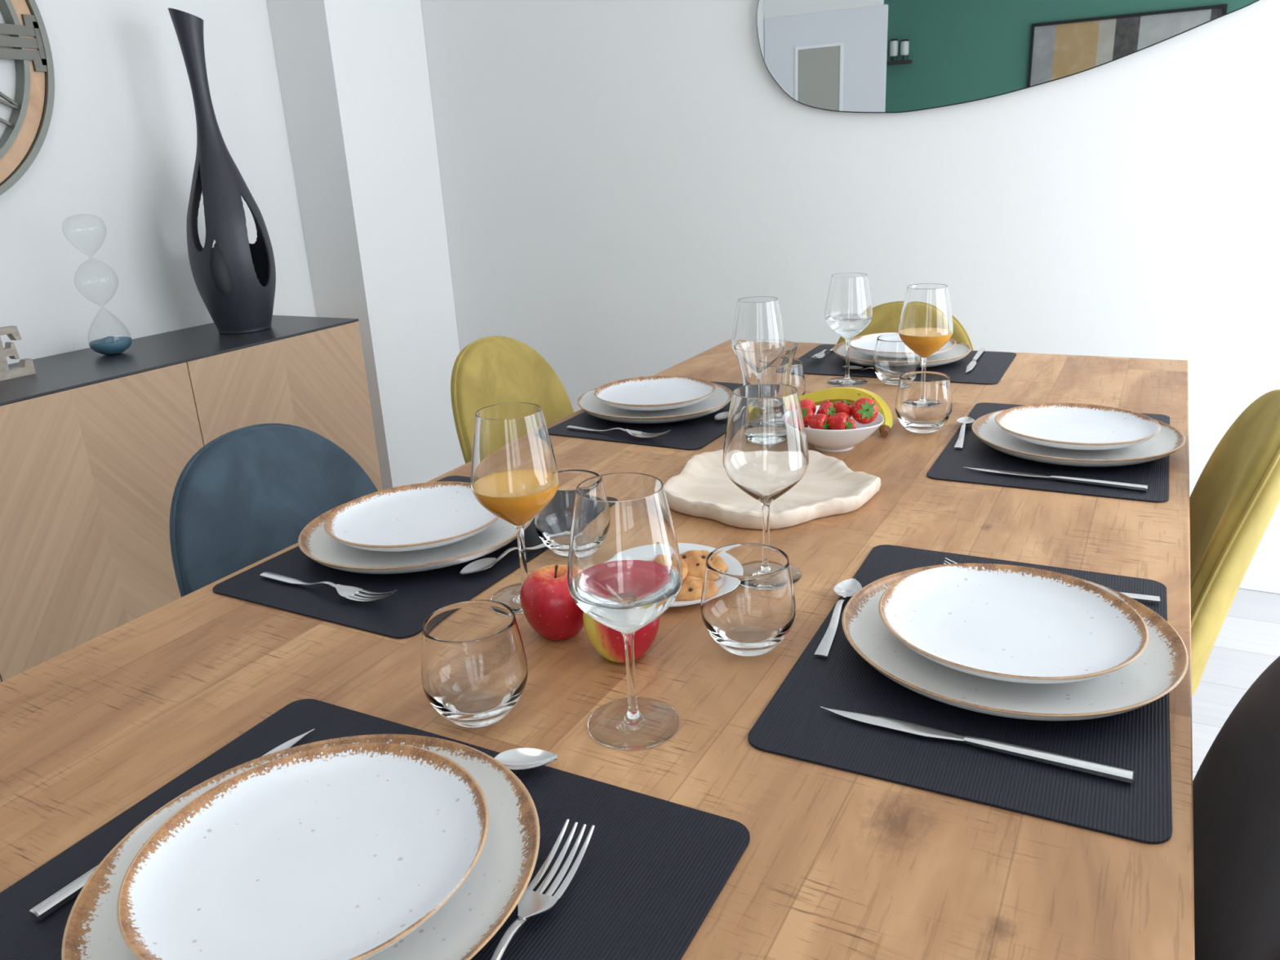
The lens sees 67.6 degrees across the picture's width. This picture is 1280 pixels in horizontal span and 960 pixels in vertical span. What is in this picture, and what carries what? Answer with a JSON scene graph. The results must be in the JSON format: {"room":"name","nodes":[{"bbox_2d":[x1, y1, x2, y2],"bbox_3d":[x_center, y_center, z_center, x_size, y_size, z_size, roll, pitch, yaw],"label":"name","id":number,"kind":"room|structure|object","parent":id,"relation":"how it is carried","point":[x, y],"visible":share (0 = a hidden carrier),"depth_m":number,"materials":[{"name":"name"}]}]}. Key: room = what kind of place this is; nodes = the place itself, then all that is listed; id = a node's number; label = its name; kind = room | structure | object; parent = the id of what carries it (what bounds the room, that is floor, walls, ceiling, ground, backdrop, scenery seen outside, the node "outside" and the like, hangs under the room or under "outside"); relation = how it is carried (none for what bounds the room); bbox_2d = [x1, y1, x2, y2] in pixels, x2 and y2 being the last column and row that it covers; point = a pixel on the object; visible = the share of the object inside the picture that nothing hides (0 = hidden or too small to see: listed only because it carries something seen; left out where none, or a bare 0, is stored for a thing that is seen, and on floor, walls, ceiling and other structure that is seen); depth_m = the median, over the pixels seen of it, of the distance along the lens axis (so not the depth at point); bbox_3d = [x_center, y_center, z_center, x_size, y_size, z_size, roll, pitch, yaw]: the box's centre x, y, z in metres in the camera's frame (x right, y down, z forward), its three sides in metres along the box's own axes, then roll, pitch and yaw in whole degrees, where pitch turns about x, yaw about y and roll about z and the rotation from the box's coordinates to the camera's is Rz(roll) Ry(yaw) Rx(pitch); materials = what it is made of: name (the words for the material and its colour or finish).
{"room":"dining room","nodes":[
{"label":"dining room","id":0,"kind":"room"},
{"bbox_2d":[0,0,316,364],"bbox_3d":[-2.188,-0.436,1.486,0.120,2.500,5.062,7,21,27],"label":"wall","id":1,"kind":"structure","parent":0,"point":[118,148],"depth_m":2.69,"materials":[{"name":"white paint"}]},
{"bbox_2d":[0,0,54,195],"bbox_3d":[-1.700,-0.982,2.098,0.053,0.804,0.804,7,21,27],"label":"wall clock","id":2,"kind":"object","parent":1,"relation":"attached to","point":[24,135],"visible":1,"depth_m":2.39,"materials":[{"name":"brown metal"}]},
{"bbox_2d":[266,0,465,489],"bbox_3d":[-0.942,-1.121,3.306,0.244,2.499,0.454,7,21,27],"label":"wall pillar","id":3,"kind":"structure","parent":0,"point":[353,77],"depth_m":3.25,"materials":[{"name":"white paint"}]},
{"bbox_2d":[420,0,1279,563],"bbox_3d":[0.759,-1.014,2.725,4.040,2.500,0.120,7,21,27],"label":"wall","id":4,"kind":"structure","parent":0,"point":[616,175],"depth_m":2.82,"materials":[{"name":"white paint"}]},
{"bbox_2d":[756,0,1259,113],"bbox_3d":[0.968,-1.312,2.407,1.437,0.688,0.022,7,21,27],"label":"wall mirror","id":5,"kind":"object","parent":4,"relation":"attached to","point":[875,56],"visible":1,"depth_m":2.55,"materials":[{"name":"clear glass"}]},
{"bbox_2d":[1238,560,1279,594],"bbox_3d":[0.895,0.162,3.002,3.554,0.085,0.013,7,21,27],"label":"baseboard","id":6,"kind":"structure","parent":4,"relation":"attached to","point":[1260,575],"depth_m":2.58,"materials":[{"name":"white paint"}]},
{"bbox_2d":[1191,588,1279,780],"bbox_3d":[-0.399,0.986,0.993,4.100,0.050,5.362,7,21,27],"label":"floor","id":7,"kind":"structure","parent":0,"point":[1247,642],"depth_m":2.27,"materials":[{"name":"grey laminate"}]},
{"bbox_2d":[0,315,382,682],"bbox_3d":[-1.461,0.133,2.381,0.453,0.779,1.816,7,21,27],"label":"sideboard","id":8,"kind":"object","parent":7,"relation":"on","point":[95,448],"visible":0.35,"depth_m":2.31,"materials":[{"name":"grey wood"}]},
{"bbox_2d":[0,325,35,381],"bbox_3d":[-1.503,-0.300,2.264,0.025,0.118,0.102,7,21,27],"label":"letter","id":9,"kind":"object","parent":8,"relation":"on","point":[26,367],"visible":1,"depth_m":2.27,"materials":[{"name":"grey wood"}]},
{"bbox_2d":[62,213,132,355],"bbox_3d":[-1.399,-0.501,2.468,0.101,0.358,0.101,-10,20,-19],"label":"hourglass","id":10,"kind":"object","parent":8,"relation":"on","point":[108,345],"visible":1,"depth_m":2.49,"materials":[{"name":"clear glass"}]},
{"bbox_2d":[168,8,275,333],"bbox_3d":[-1.181,-0.845,2.671,0.223,0.854,0.225,7,21,27],"label":"vase","id":11,"kind":"object","parent":8,"relation":"on","point":[235,278],"visible":1,"depth_m":2.64,"materials":[{"name":"grey ceramic"}]},
{"bbox_2d":[169,422,377,597],"bbox_3d":[-0.343,0.363,1.400,0.513,0.865,0.429,7,21,27],"label":"dining chair","id":12,"kind":"object","parent":7,"relation":"on","point":[247,495],"visible":0.3,"depth_m":1.35,"materials":[{"name":"blue fabric"}]},
{"bbox_2d":[450,335,573,463],"bbox_3d":[-0.093,0.142,2.010,0.513,0.865,0.429,7,21,27],"label":"dining chair","id":13,"kind":"object","parent":7,"relation":"on","point":[490,371],"visible":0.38,"depth_m":1.98,"materials":[{"name":"yellow fabric"}]},
{"bbox_2d":[0,339,1195,959],"bbox_3d":[0.214,0.366,1.477,1.021,0.750,2.051,7,21,27],"label":"dining table","id":14,"kind":"object","parent":7,"relation":"on","point":[835,864],"visible":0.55,"depth_m":0.84,"materials":[{"name":"brown wood"}]},
{"bbox_2d":[0,698,750,959],"bbox_3d":[-0.185,0.270,0.651,0.445,0.002,0.307,7,21,27],"label":"placemat","id":15,"kind":"object","parent":14,"relation":"on","point":[651,871],"visible":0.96,"depth_m":0.66,"materials":[{"name":"fabric"}]},
{"bbox_2d":[28,728,314,920],"bbox_3d":[-0.339,0.248,0.722,0.015,0.007,0.238,8,22,29],"label":"table knife","id":16,"kind":"object","parent":15,"relation":"on","point":[50,904],"visible":0.38,"depth_m":0.64,"materials":[{"name":"silver metal"}]},
{"bbox_2d":[61,733,539,959],"bbox_3d":[-0.213,0.263,0.635,0.295,0.026,0.292,-14,22,-29],"label":"dinner plate","id":17,"kind":"object","parent":15,"relation":"on","point":[504,868],"visible":0.41,"depth_m":0.63,"materials":[{"name":"white ceramic"}]},
{"bbox_2d":[116,742,488,959],"bbox_3d":[-0.213,0.249,0.629,0.229,0.025,0.227,-19,24,-38],"label":"plate","id":18,"kind":"object","parent":17,"relation":"on","point":[344,851],"visible":1,"depth_m":0.63,"materials":[{"name":"white ceramic"}]},
{"bbox_2d":[493,747,557,770],"bbox_3d":[-0.147,0.224,0.751,0.165,0.014,0.028,-4,19,-3],"label":"teaspoon","id":19,"kind":"object","parent":15,"relation":"on","point":[522,758],"visible":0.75,"depth_m":0.76,"materials":[{"name":"silver metal"}]},
{"bbox_2d":[490,818,595,959],"bbox_3d":[-0.081,0.278,0.574,0.025,0.018,0.210,5,20,22],"label":"fork","id":20,"kind":"object","parent":15,"relation":"on","point":[531,903],"visible":0.99,"depth_m":0.62,"materials":[{"name":"silver metal"}]},
{"bbox_2d":[213,475,548,639],"bbox_3d":[-0.266,0.078,1.228,0.307,0.002,0.445,7,21,28],"label":"placemat","id":21,"kind":"object","parent":14,"relation":"on","point":[400,615],"visible":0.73,"depth_m":1.10,"materials":[{"name":"plastic"}]},
{"bbox_2d":[259,571,397,601],"bbox_3d":[-0.359,0.118,1.088,0.210,0.018,0.025,8,22,30],"label":"fork","id":22,"kind":"object","parent":21,"relation":"on","point":[347,592],"visible":1,"depth_m":1.07,"materials":[{"name":"silver metal"}]},
{"bbox_2d":[297,502,533,573],"bbox_3d":[-0.282,0.065,1.227,0.295,0.026,0.292,-19,24,-38],"label":"dinner plate","id":23,"kind":"object","parent":21,"relation":"on","point":[313,540],"visible":0.48,"depth_m":1.17,"materials":[{"name":"white ceramic"}]},
{"bbox_2d":[324,481,499,551],"bbox_3d":[-0.282,0.051,1.221,0.227,0.025,0.229,0,19,9],"label":"plate","id":24,"kind":"object","parent":23,"relation":"on","point":[424,515],"visible":0.88,"depth_m":1.23,"materials":[{"name":"white ceramic"}]},
{"bbox_2d":[459,542,546,574],"bbox_3d":[-0.148,0.086,1.157,0.165,0.014,0.028,-20,25,-41],"label":"teaspoon","id":25,"kind":"object","parent":21,"relation":"on","point":[478,566],"visible":0.9,"depth_m":1.13,"materials":[{"name":"silver metal"}]},
{"bbox_2d":[459,557,497,574],"bbox_3d":[-0.189,0.103,1.119,0.050,0.008,0.028,-20,25,-41],"label":"bowl","id":26,"kind":"object","parent":25,"relation":"on","point":[478,566],"depth_m":1.12,"materials":[{"name":"silver metal"}]},
{"bbox_2d":[421,600,528,727],"bbox_3d":[-0.143,0.161,0.826,0.091,0.090,0.091,7,21,27],"label":"tumbler","id":27,"kind":"object","parent":14,"relation":"on","point":[474,668],"visible":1,"depth_m":0.80,"materials":[{"name":"clear glass"}]},
{"bbox_2d":[471,402,559,613],"bbox_3d":[-0.131,0.029,1.022,0.093,0.214,0.093,-17,23,-36],"label":"wine glass","id":28,"kind":"object","parent":14,"relation":"on","point":[515,476],"visible":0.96,"depth_m":0.97,"materials":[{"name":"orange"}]},
{"bbox_2d":[471,402,559,525],"bbox_3d":[-0.133,-0.013,1.008,0.093,0.125,0.093,7,21,27],"label":"bowl","id":29,"kind":"object","parent":28,"relation":"on","point":[515,476],"depth_m":0.97,"materials":[{"name":"clear glass"}]},
{"bbox_2d":[520,564,583,640],"bbox_3d":[-0.084,0.120,0.963,0.073,0.075,0.072,7,21,27],"label":"apple","id":30,"kind":"object","parent":14,"relation":"on","point":[548,605],"visible":0.88,"depth_m":0.94,"materials":[{"name":"red food"}]},
{"bbox_2d":[534,469,599,556],"bbox_3d":[-0.083,0.042,1.165,0.091,0.090,0.091,7,21,27],"label":"tumbler","id":31,"kind":"object","parent":14,"relation":"on","point":[553,524],"visible":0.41,"depth_m":1.13,"materials":[{"name":"clear glass"}]},
{"bbox_2d":[582,611,659,662],"bbox_3d":[-0.017,0.133,0.914,0.074,0.076,0.072,1,19,11],"label":"apple","id":32,"kind":"object","parent":14,"relation":"on","point":[608,642],"visible":0.41,"depth_m":0.89,"materials":[{"name":"red food"}]},
{"bbox_2d":[567,472,683,750],"bbox_3d":[-0.011,0.106,0.779,0.093,0.214,0.093,-17,23,-36],"label":"wine glass","id":33,"kind":"object","parent":14,"relation":"on","point":[624,569],"visible":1,"depth_m":0.73,"materials":[{"name":"glass"}]},
{"bbox_2d":[567,472,683,634],"bbox_3d":[-0.013,0.064,0.764,0.093,0.125,0.093,7,21,27],"label":"bowl","id":34,"kind":"object","parent":33,"relation":"on","point":[624,569],"depth_m":0.73,"materials":[{"name":"clear glass"}]},
{"bbox_2d":[547,381,742,450],"bbox_3d":[0.066,-0.133,1.796,0.307,0.002,0.445,7,21,28],"label":"placemat","id":35,"kind":"object","parent":14,"relation":"on","point":[692,434],"visible":0.26,"depth_m":1.66,"materials":[{"name":"plastic"}]},
{"bbox_2d":[566,425,671,437],"bbox_3d":[-0.041,-0.087,1.639,0.210,0.018,0.025,10,22,33],"label":"fork","id":36,"kind":"object","parent":35,"relation":"on","point":[634,433],"visible":1,"depth_m":1.62,"materials":[{"name":"silver metal"}]},
{"bbox_2d":[577,382,732,423],"bbox_3d":[0.029,-0.143,1.789,0.292,0.026,0.295,-10,20,-20],"label":"dinner plate","id":37,"kind":"object","parent":35,"relation":"on","point":[588,402],"visible":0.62,"depth_m":1.75,"materials":[{"name":"white ceramic"}]},
{"bbox_2d":[594,375,715,410],"bbox_3d":[0.029,-0.157,1.783,0.227,0.025,0.229,-3,19,-1],"label":"plate","id":38,"kind":"object","parent":37,"relation":"on","point":[655,393],"visible":1,"depth_m":1.81,"materials":[{"name":"white ceramic"}]},
{"bbox_2d":[714,411,728,420],"bbox_3d":[0.179,-0.130,1.740,0.028,0.014,0.165,10,22,33],"label":"teaspoon","id":39,"kind":"object","parent":35,"relation":"on","point":[723,415],"visible":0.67,"depth_m":1.70,"materials":[{"name":"silver metal"}]},
{"bbox_2d":[670,542,716,606],"bbox_3d":[0.031,0.109,1.077,0.169,0.012,0.169,7,21,27],"label":"plate","id":40,"kind":"object","parent":14,"relation":"on","point":[682,547],"visible":0.05,"depth_m":1.14,"materials":[{"name":"white ceramic"}]},
{"bbox_2d":[675,575,703,600],"bbox_3d":[0.053,0.116,1.029,0.055,0.018,0.050,-2,19,3],"label":"cookie","id":41,"kind":"object","parent":40,"relation":"on","point":[691,589],"visible":0.55,"depth_m":1.01,"materials":[{"name":"brown food"}]},
{"bbox_2d":[680,550,710,578],"bbox_3d":[0.065,0.095,1.089,0.059,0.020,0.066,-14,21,-28],"label":"cookie","id":42,"kind":"object","parent":40,"relation":"on","point":[695,560],"visible":0.42,"depth_m":1.08,"materials":[{"name":"brown food"}]},
{"bbox_3d":[0.018,0.106,1.062,0.056,0.017,0.055,-13,21,-27],"label":"cookie","id":43,"kind":"object","parent":40,"relation":"on","visible":0},
{"bbox_2d":[680,559,688,580],"bbox_3d":[0.029,0.096,1.050,0.047,0.020,0.049,1,19,12],"label":"cookie","id":44,"kind":"object","parent":43,"relation":"on","point":[685,570],"visible":0.1,"depth_m":1.04,"materials":[{"name":"brown food"}]},
{"bbox_2d":[700,542,795,656],"bbox_3d":[0.103,0.117,0.917,0.091,0.090,0.091,7,21,27],"label":"tumbler","id":45,"kind":"object","parent":14,"relation":"on","point":[748,606],"visible":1,"depth_m":0.89,"materials":[{"name":"clear glass"}]},
{"bbox_2d":[731,296,785,357],"bbox_3d":[0.206,-0.206,1.660,0.093,0.214,0.093,-1,19,6],"label":"wine glass","id":46,"kind":"object","parent":14,"relation":"on","point":[756,317],"visible":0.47,"depth_m":1.61,"materials":[{"name":"clear glass"}]},
{"bbox_2d":[722,382,808,583],"bbox_3d":[0.138,0.006,1.048,0.093,0.214,0.093,-1,19,6],"label":"wine glass","id":47,"kind":"object","parent":14,"relation":"on","point":[766,455],"visible":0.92,"depth_m":1.00,"materials":[{"name":"clear glass"}]},
{"bbox_2d":[722,382,808,503],"bbox_3d":[0.136,-0.036,1.034,0.093,0.125,0.093,7,21,27],"label":"bowl","id":48,"kind":"object","parent":47,"relation":"on","point":[766,455],"depth_m":1.00,"materials":[{"name":"clear glass"}]},
{"bbox_2d":[733,339,797,385],"bbox_3d":[0.208,-0.142,1.564,0.102,0.155,0.107,-16,23,-34],"label":"carafe","id":49,"kind":"object","parent":14,"relation":"on","point":[762,361],"visible":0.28,"depth_m":1.52,"materials":[{"name":"clear glass"}]},
{"bbox_2d":[663,449,880,528],"bbox_3d":[0.179,0.007,1.332,0.286,0.025,0.281,7,21,27],"label":"tray","id":50,"kind":"object","parent":14,"relation":"on","point":[703,488],"visible":0.69,"depth_m":1.29,"materials":[{"name":"white ceramic"}]},
{"bbox_2d":[789,357,805,396],"bbox_3d":[0.255,-0.171,1.739,0.091,0.090,0.091,7,21,27],"label":"tumbler","id":51,"kind":"object","parent":14,"relation":"on","point":[797,379],"visible":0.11,"depth_m":1.70,"materials":[{"name":"clear glass"}]},
{"bbox_2d":[804,404,884,452],"bbox_3d":[0.310,-0.077,1.520,0.156,0.049,0.151,14,25,40],"label":"fruit bowl","id":52,"kind":"object","parent":14,"relation":"on","point":[824,440],"visible":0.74,"depth_m":1.47,"materials":[{"name":"white ceramic"}]},
{"bbox_2d":[800,407,813,425],"bbox_3d":[0.257,-0.099,1.492,0.029,0.031,0.030,2,19,13],"label":"strawberry","id":53,"kind":"object","parent":52,"relation":"in","point":[806,412],"visible":0.44,"depth_m":1.48,"materials":[{"name":"red plant"}]},
{"bbox_2d":[800,399,816,413],"bbox_3d":[0.267,-0.113,1.531,0.033,0.032,0.036,-13,21,-27],"label":"strawberry","id":54,"kind":"object","parent":52,"relation":"in","point":[809,403],"visible":0.34,"depth_m":1.52,"materials":[{"name":"red plant"}]},
{"bbox_2d":[806,413,830,429],"bbox_3d":[0.276,-0.088,1.473,0.030,0.030,0.035,-10,20,-20],"label":"strawberry","id":55,"kind":"object","parent":52,"relation":"in","point":[818,421],"visible":0.98,"depth_m":1.46,"materials":[{"name":"red plant"}]},
{"bbox_2d":[816,403,835,417],"bbox_3d":[0.291,-0.105,1.495,0.034,0.030,0.031,4,20,20],"label":"strawberry","id":56,"kind":"object","parent":52,"relation":"in","point":[828,409],"visible":0.55,"depth_m":1.48,"materials":[{"name":"red plant"}]},
{"bbox_2d":[819,399,835,407],"bbox_3d":[0.300,-0.115,1.525,0.027,0.030,0.028,13,24,39],"label":"strawberry","id":57,"kind":"object","parent":52,"relation":"in","point":[826,401],"visible":0.2,"depth_m":1.52,"materials":[{"name":"red plant"}]},
{"bbox_2d":[826,412,848,430],"bbox_3d":[0.306,-0.089,1.465,0.032,0.031,0.038,-17,23,-36],"label":"strawberry","id":58,"kind":"object","parent":52,"relation":"in","point":[838,421],"visible":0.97,"depth_m":1.45,"materials":[{"name":"red plant"}]},
{"bbox_2d":[834,399,853,417],"bbox_3d":[0.319,-0.107,1.497,0.033,0.041,0.033,-19,25,-39],"label":"strawberry","id":59,"kind":"object","parent":52,"relation":"in","point":[841,406],"visible":0.63,"depth_m":1.48,"materials":[{"name":"red plant"}]},
{"bbox_2d":[798,386,893,436],"bbox_3d":[0.329,-0.125,1.635,0.224,0.063,0.077,10,23,33],"label":"banana","id":60,"kind":"object","parent":52,"relation":"in","point":[852,393],"visible":0.57,"depth_m":1.62,"materials":[{"name":"yellow food"}]},
{"bbox_2d":[845,417,856,429],"bbox_3d":[0.318,-0.083,1.464,0.029,0.025,0.027,-18,24,-37],"label":"strawberry","id":61,"kind":"object","parent":52,"relation":"in","point":[851,424],"visible":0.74,"depth_m":1.45,"materials":[{"name":"red plant"}]},
{"bbox_2d":[850,397,878,424],"bbox_3d":[0.345,-0.107,1.478,0.043,0.041,0.046,10,23,34],"label":"strawberry","id":62,"kind":"object","parent":52,"relation":"in","point":[864,411],"visible":1,"depth_m":1.46,"materials":[{"name":"red plant"}]},
{"bbox_2d":[824,272,872,386],"bbox_3d":[0.414,-0.299,1.900,0.093,0.214,0.093,-1,19,6],"label":"wine glass","id":63,"kind":"object","parent":14,"relation":"on","point":[848,312],"visible":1,"depth_m":1.85,"materials":[{"name":"glass"}]},
{"bbox_2d":[824,272,872,339],"bbox_3d":[0.412,-0.341,1.886,0.093,0.125,0.093,7,21,27],"label":"bowl","id":64,"kind":"object","parent":63,"relation":"on","point":[848,308],"depth_m":1.85,"materials":[{"name":"clear glass"}]},
{"bbox_2d":[872,333,919,385],"bbox_3d":[0.508,-0.237,1.895,0.091,0.090,0.091,7,21,27],"label":"tumbler","id":65,"kind":"object","parent":14,"relation":"on","point":[892,358],"visible":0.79,"depth_m":1.86,"materials":[{"name":"clear glass"}]},
{"bbox_2d":[798,344,1016,384],"bbox_3d":[0.562,-0.255,2.078,0.445,0.002,0.307,7,21,27],"label":"placemat","id":66,"kind":"object","parent":14,"relation":"on","point":[990,367],"visible":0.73,"depth_m":2.02,"materials":[{"name":"plastic"}]},
{"bbox_2d":[804,348,832,359],"bbox_3d":[0.422,-0.294,2.174,0.025,0.018,0.210,8,22,29],"label":"fork","id":67,"kind":"object","parent":66,"relation":"on","point":[820,355],"visible":0.85,"depth_m":2.14,"materials":[{"name":"silver metal"}]},
{"bbox_2d":[841,365,873,370],"bbox_3d":[0.484,-0.224,1.970,0.028,0.014,0.165,-19,24,-38],"label":"teaspoon","id":68,"kind":"object","parent":66,"relation":"on","point":[851,367],"visible":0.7,"depth_m":2.01,"materials":[{"name":"silver metal"}]},
{"bbox_2d":[841,365,862,370],"bbox_3d":[0.446,-0.235,2.011,0.028,0.008,0.050,-19,24,-38],"label":"bowl","id":69,"kind":"object","parent":68,"relation":"on","point":[851,367],"depth_m":2.01,"materials":[{"name":"silver metal"}]},
{"bbox_2d":[832,340,971,368],"bbox_3d":[0.570,-0.276,2.095,0.292,0.026,0.295,-10,20,-20],"label":"dinner plate","id":70,"kind":"object","parent":66,"relation":"on","point":[960,350],"visible":0.42,"depth_m":2.07,"materials":[{"name":"white ceramic"}]},
{"bbox_2d":[849,332,955,355],"bbox_3d":[0.569,-0.290,2.088,0.229,0.025,0.227,3,20,18],"label":"plate","id":71,"kind":"object","parent":70,"relation":"on","point":[866,344],"visible":0.32,"depth_m":2.12,"materials":[{"name":"white ceramic"}]},
{"bbox_2d":[964,347,985,373],"bbox_3d":[0.713,-0.255,2.035,0.015,0.007,0.238,7,21,26],"label":"table knife","id":72,"kind":"object","parent":66,"relation":"on","point":[971,366],"visible":1,"depth_m":2.04,"materials":[{"name":"silver metal"}]},
{"bbox_2d":[894,371,952,433],"bbox_3d":[0.467,-0.127,1.576,0.091,0.090,0.091,7,21,27],"label":"tumbler","id":73,"kind":"object","parent":14,"relation":"on","point":[923,404],"visible":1,"depth_m":1.54,"materials":[{"name":"clear glass"}]},
{"bbox_2d":[898,283,953,371],"bbox_3d":[0.508,-0.238,1.707,0.093,0.214,0.093,-1,19,6],"label":"wine glass","id":74,"kind":"object","parent":14,"relation":"on","point":[926,322],"visible":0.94,"depth_m":1.66,"materials":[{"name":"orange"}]},
{"bbox_2d":[747,544,1172,844],"bbox_3d":[0.319,0.161,0.892,0.307,0.002,0.445,7,21,26],"label":"placemat","id":75,"kind":"object","parent":14,"relation":"on","point":[793,724],"visible":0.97,"depth_m":0.76,"materials":[{"name":"fabric"}]},
{"bbox_2d":[813,577,862,657],"bbox_3d":[0.200,0.133,0.965,0.028,0.014,0.165,5,20,22],"label":"teaspoon","id":76,"kind":"object","parent":75,"relation":"on","point":[847,588],"visible":0.94,"depth_m":0.96,"materials":[{"name":"silver metal"}]},
{"bbox_2d":[834,577,862,597],"bbox_3d":[0.222,0.116,1.016,0.028,0.008,0.050,5,20,22],"label":"bowl","id":77,"kind":"object","parent":76,"relation":"on","point":[847,588],"depth_m":1.02,"materials":[{"name":"silver metal"}]},
{"bbox_2d":[820,706,1134,783],"bbox_3d":[0.257,0.205,0.756,0.238,0.007,0.015,7,21,28],"label":"table knife","id":78,"kind":"object","parent":75,"relation":"on","point":[1056,759],"visible":1,"depth_m":0.74,"materials":[{"name":"silver metal"}]},
{"bbox_2d":[841,563,1188,720],"bbox_3d":[0.338,0.148,0.886,0.295,0.026,0.292,0,19,9],"label":"dinner plate","id":79,"kind":"object","parent":75,"relation":"on","point":[1163,664],"visible":0.51,"depth_m":0.82,"materials":[{"name":"white ceramic"}]},
{"bbox_2d":[878,564,1148,684],"bbox_3d":[0.337,0.134,0.880,0.229,0.025,0.227,-2,19,4],"label":"plate","id":80,"kind":"object","parent":79,"relation":"on","point":[1008,623],"visible":1,"depth_m":0.89,"materials":[{"name":"white ceramic"}]},
{"bbox_2d":[943,557,1159,602],"bbox_3d":[0.428,0.105,1.003,0.210,0.018,0.025,5,20,23],"label":"fork","id":81,"kind":"object","parent":75,"relation":"on","point":[1135,596],"visible":0.11,"depth_m":0.97,"materials":[{"name":"silver metal"}]},
{"bbox_2d":[926,402,1169,502],"bbox_3d":[0.644,-0.055,1.478,0.307,0.002,0.445,7,21,27],"label":"placemat","id":82,"kind":"object","parent":14,"relation":"on","point":[948,466],"visible":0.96,"depth_m":1.35,"materials":[{"name":"fabric"}]},
{"bbox_2d":[954,416,974,448],"bbox_3d":[0.521,-0.081,1.542,0.028,0.014,0.165,5,20,22],"label":"teaspoon","id":83,"kind":"object","parent":82,"relation":"on","point":[965,420],"visible":0.98,"depth_m":1.54,"materials":[{"name":"silver metal"}]},
{"bbox_2d":[956,416,974,424],"bbox_3d":[0.543,-0.098,1.593,0.028,0.008,0.050,5,20,22],"label":"bowl","id":84,"kind":"object","parent":83,"relation":"on","point":[966,420],"depth_m":1.60,"materials":[{"name":"silver metal"}]},
{"bbox_2d":[963,466,1147,491],"bbox_3d":[0.568,-0.004,1.322,0.238,0.007,0.015,9,22,31],"label":"table knife","id":85,"kind":"object","parent":82,"relation":"on","point":[1082,480],"visible":1,"depth_m":1.30,"materials":[{"name":"silver metal"}]},
{"bbox_2d":[971,409,1185,466],"bbox_3d":[0.660,-0.063,1.455,0.295,0.026,0.292,2,19,13],"label":"dinner plate","id":86,"kind":"object","parent":82,"relation":"on","point":[1169,439],"visible":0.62,"depth_m":1.40,"materials":[{"name":"white ceramic"}]},
{"bbox_2d":[995,403,1160,449],"bbox_3d":[0.659,-0.077,1.449,0.229,0.025,0.227,-14,22,-29],"label":"plate","id":87,"kind":"object","parent":86,"relation":"on","point":[1074,426],"visible":1,"depth_m":1.47,"materials":[{"name":"white ceramic"}]},
{"bbox_2d":[836,301,973,350],"bbox_3d":[0.565,0.033,2.269,0.416,0.838,0.513,7,21,27],"label":"dining chair","id":88,"kind":"object","parent":7,"relation":"on","point":[886,318],"visible":0.1,"depth_m":2.33,"materials":[{"name":"yellow fabric"}]},
{"bbox_2d":[1189,389,1279,695],"bbox_3d":[0.686,0.267,1.522,0.513,0.865,0.429,7,21,27],"label":"dining chair","id":89,"kind":"object","parent":7,"relation":"on","point":[1235,497],"visible":0.37,"depth_m":1.25,"materials":[{"name":"yellow fabric"}]},
{"bbox_2d":[1192,655,1279,959],"bbox_3d":[0.337,0.501,0.888,0.513,0.865,0.429,7,21,27],"label":"dining chair","id":90,"kind":"object","parent":7,"relation":"on","point":[1236,786],"visible":0.38,"depth_m":0.79,"materials":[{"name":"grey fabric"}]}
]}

